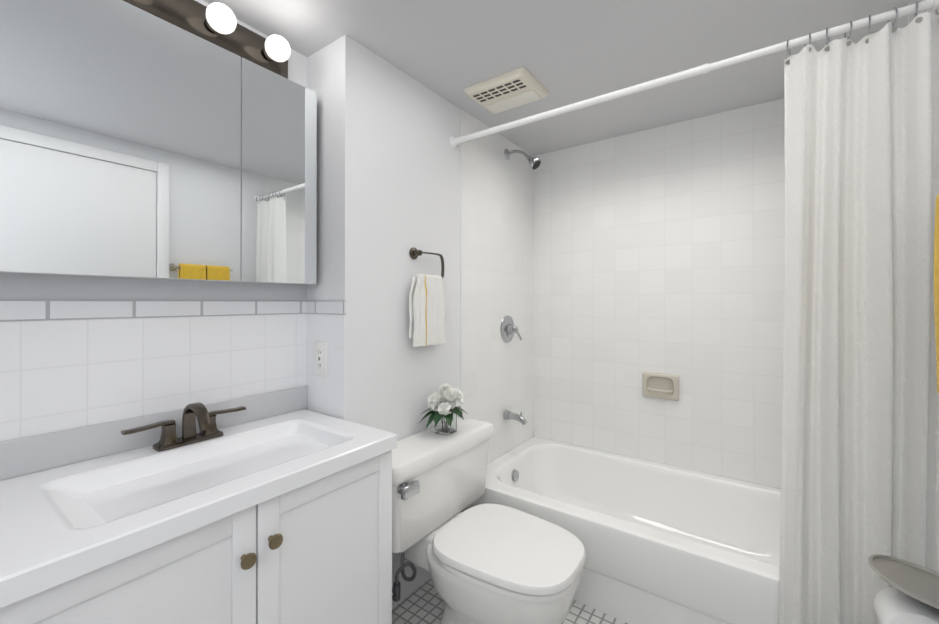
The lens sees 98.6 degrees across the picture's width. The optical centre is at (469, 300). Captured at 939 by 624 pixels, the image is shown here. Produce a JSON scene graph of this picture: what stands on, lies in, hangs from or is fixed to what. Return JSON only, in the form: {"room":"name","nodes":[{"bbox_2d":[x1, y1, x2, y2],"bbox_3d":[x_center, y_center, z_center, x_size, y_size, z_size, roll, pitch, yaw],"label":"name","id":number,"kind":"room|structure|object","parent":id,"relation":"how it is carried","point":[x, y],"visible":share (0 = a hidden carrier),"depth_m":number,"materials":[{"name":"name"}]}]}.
{"room":"bathroom","nodes":[
{"label":"bathroom","id":0,"kind":"room"},
{"bbox_2d":[195,0,306,87],"bbox_3d":[-1.128,0.140,0.920,0.100,2.150,1.603,0,0,35],"label":"wall","id":1,"kind":"structure","parent":0,"point":[297,67],"depth_m":1.51,"materials":[{"name":"white paint"}]},
{"bbox_2d":[0,314,305,441],"bbox_3d":[-1.056,0.241,0.929,0.006,0.387,1.503,0,0,35],"label":"wall tile","id":2,"kind":"structure","parent":1,"relation":"attached to","point":[57,375],"depth_m":1.11,"materials":[{"name":"white tile"}]},
{"bbox_2d":[0,299,305,321],"bbox_3d":[-1.055,0.023,0.930,0.008,0.050,1.503,0,0,35],"label":"tile border","id":3,"kind":"object","parent":1,"relation":"attached to","point":[26,310],"depth_m":1.11,"materials":[{"name":"grey tile"}]},
{"bbox_2d":[0,273,306,300],"bbox_3d":[-1.057,-0.044,0.932,0.002,0.083,1.503,0,0,35],"label":"wall band","id":4,"kind":"object","parent":1,"relation":"attached to","point":[17,286],"visible":0.67,"depth_m":1.11,"materials":[{"name":"grey paint"}]},
{"bbox_2d":[0,0,316,284],"bbox_3d":[-0.947,-0.407,0.995,0.106,0.692,1.213,0,0,35],"label":"upper cabinet","id":5,"kind":"object","parent":1,"relation":"attached to","point":[135,142],"visible":1,"depth_m":1.05,"materials":[{"name":"white metal"}]},
{"bbox_2d":[123,0,290,78],"bbox_3d":[-0.920,-0.835,0.995,0.151,0.108,1.030,0,0,35],"label":"sconce","id":6,"kind":"object","parent":1,"relation":"attached to","point":[216,23],"visible":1,"depth_m":1.21,"materials":[{"name":"brown metal"}]},
{"bbox_2d":[307,34,462,608],"bbox_3d":[-0.118,0.144,2.141,0.330,2.150,1.557,0,0,35],"label":"wall","id":7,"kind":"structure","parent":0,"point":[388,176],"depth_m":1.56,"materials":[{"name":"white paint"}]},
{"bbox_2d":[306,314,345,419],"bbox_3d":[-0.526,0.243,1.472,0.228,0.387,0.006,0,0,35],"label":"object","id":8,"kind":"structure","parent":7,"relation":"attached to","point":[326,395],"depth_m":1.45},
{"bbox_2d":[315,341,327,375],"bbox_3d":[-0.543,0.212,1.474,0.074,0.124,0.010,0,0,35],"label":"outlet","id":9,"kind":"object","parent":8,"relation":"attached to","point":[321,358],"visible":1,"depth_m":1.47,"materials":[{"name":"white plastic"}]},
{"bbox_2d":[306,300,345,314],"bbox_3d":[-0.525,0.025,1.470,0.228,0.050,0.008,0,0,35],"label":"tile border","id":10,"kind":"object","parent":7,"relation":"attached to","point":[336,307],"depth_m":1.46,"materials":[{"name":"grey tile"}]},
{"bbox_2d":[409,247,445,346],"bbox_3d":[-0.181,-0.018,1.716,0.059,0.409,0.210,0,0,35],"label":"towel ring","id":11,"kind":"object","parent":7,"relation":"attached to","point":[427,303],"visible":1,"depth_m":1.68,"materials":[{"name":"white fabric"}]},
{"bbox_2d":[460,109,533,463],"bbox_3d":[0.183,-0.015,2.274,0.006,1.830,0.779,0,0,35],"label":"wall tile","id":12,"kind":"structure","parent":7,"relation":"attached to","point":[496,263],"depth_m":2.22,"materials":[{"name":"white tile"}]},
{"bbox_2d":[500,316,521,342],"bbox_3d":[0.243,0.164,2.299,0.063,0.156,0.156,0,0,35],"label":"shower valve","id":13,"kind":"object","parent":12,"relation":"attached to","point":[508,329],"visible":1,"depth_m":2.29,"materials":[{"name":"silver metal"}]},
{"bbox_2d":[503,410,526,424],"bbox_3d":[0.261,0.654,2.260,0.134,0.069,0.054,0,0,35],"label":"tub spout","id":14,"kind":"object","parent":12,"relation":"attached to","point":[508,415],"visible":1,"depth_m":2.25,"materials":[{"name":"silver metal"}]},
{"bbox_2d":[504,149,540,169],"bbox_3d":[0.299,-0.796,2.257,0.209,0.149,0.068,0,0,35],"label":"shower head","id":15,"kind":"object","parent":12,"relation":"attached to","point":[534,163],"visible":1,"depth_m":2.23},
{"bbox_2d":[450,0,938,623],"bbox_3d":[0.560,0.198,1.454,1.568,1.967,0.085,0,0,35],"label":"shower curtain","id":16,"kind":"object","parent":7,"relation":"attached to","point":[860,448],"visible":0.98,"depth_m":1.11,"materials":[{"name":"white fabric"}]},
{"bbox_2d":[392,577,627,623],"bbox_3d":[0.098,1.245,0.999,2.000,0.060,3.160,0,0,35],"label":"floor","id":17,"kind":"structure","parent":0,"point":[423,603],"depth_m":1.58,"materials":[{"name":"tile"}]},
{"bbox_2d":[0,385,396,623],"bbox_3d":[-0.686,0.752,1.000,0.518,0.926,0.941,0,0,35],"label":"bathroom vanity","id":18,"kind":"object","parent":17,"relation":"on","point":[273,507],"visible":1,"depth_m":0.94,"materials":[{"name":"white"}]},
{"bbox_2d":[121,402,245,451],"bbox_3d":[-0.770,0.347,1.135,0.137,0.116,0.302,0,0,35],"label":"faucet","id":19,"kind":"object","parent":18,"relation":"on","point":[209,435],"depth_m":1.14,"materials":[{"name":"brown metal"}]},
{"bbox_2d":[392,417,585,623],"bbox_3d":[0.058,0.884,1.489,0.708,0.665,0.628,0,0,35],"label":"toilet","id":20,"kind":"object","parent":17,"relation":"on","point":[491,564],"visible":0.92,"depth_m":1.40,"materials":[{"name":"white ceramic"}]},
{"bbox_2d":[418,383,465,434],"bbox_3d":[-0.103,0.452,1.689,0.216,0.199,0.217,0,0,35],"label":"flower vase","id":21,"kind":"object","parent":20,"relation":"on","point":[445,402],"visible":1,"depth_m":1.67,"materials":[{"name":"clear glass"}]},
{"bbox_2d":[463,437,780,623],"bbox_3d":[0.821,1.043,1.818,1.554,0.350,0.772,0,0,35],"label":"bathtub","id":22,"kind":"object","parent":17,"relation":"on","point":[664,544],"visible":0.6,"depth_m":1.79,"materials":[{"name":"white ceramic"}]},
{"bbox_2d":[203,0,909,155],"bbox_3d":[0.098,-0.965,1.008,2.000,0.060,3.160,0,0,35],"label":"ceiling","id":23,"kind":"structure","parent":0,"point":[565,52],"depth_m":1.47,"materials":[{"name":"white paint"}]},
{"bbox_2d":[464,67,548,113],"bbox_3d":[0.166,-0.916,1.794,0.300,0.030,0.250,0,0,35],"label":"fan","id":24,"kind":"object","parent":23,"relation":"attached to","point":[520,86],"visible":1,"depth_m":1.75,"materials":[{"name":"beige plastic"}]},
{"bbox_3d":[1.119,0.144,2.155,1.670,2.150,0.100,0,0,35],"label":"wall","id":25,"kind":"structure","parent":0,"visible":0},
{"bbox_2d":[533,98,784,488],"bbox_3d":[1.047,-0.016,2.141,1.570,1.830,0.006,0,0,35],"label":"wall tile","id":26,"kind":"structure","parent":25,"relation":"attached to","point":[661,249],"depth_m":2.13,"materials":[{"name":"white tile"}]},
{"bbox_2d":[642,372,678,400],"bbox_3d":[1.008,0.454,2.136,0.176,0.132,0.044,0,0,35],"label":"soap dish","id":27,"kind":"object","parent":26,"relation":"attached to","point":[660,386],"visible":1,"depth_m":2.14,"materials":[{"name":"beige ceramic"}]},
{"bbox_3d":[0.843,0.138,0.412,0.100,2.150,3.060,0,0,35],"label":"wall","id":28,"kind":"structure","parent":0,"visible":0},
{"bbox_2d":[868,554,938,623],"bbox_3d":[1.020,0.709,0.903,0.181,0.182,0.180,0,0,35],"label":"toilet paper holder","id":29,"kind":"object","parent":28,"relation":"attached to","point":[911,596],"visible":1,"depth_m":0.91,"materials":[{"name":"silver metal"}]},
{"bbox_2d":[897,0,938,27],"bbox_3d":[1.457,-0.019,1.368,0.006,1.830,0.779,0,0,35],"label":"wall tile","id":30,"kind":"structure","parent":28,"relation":"attached to","point":[905,21],"depth_m":1.25,"materials":[{"name":"white tile"}]},
{"bbox_2d":[934,194,938,392],"bbox_3d":[0.949,-0.023,0.724,0.087,0.434,0.364,0,0,35],"label":"towel","id":31,"kind":"object","parent":28,"relation":"attached to","point":[936,274],"visible":1,"depth_m":0.86,"materials":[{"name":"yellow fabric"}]}
]}

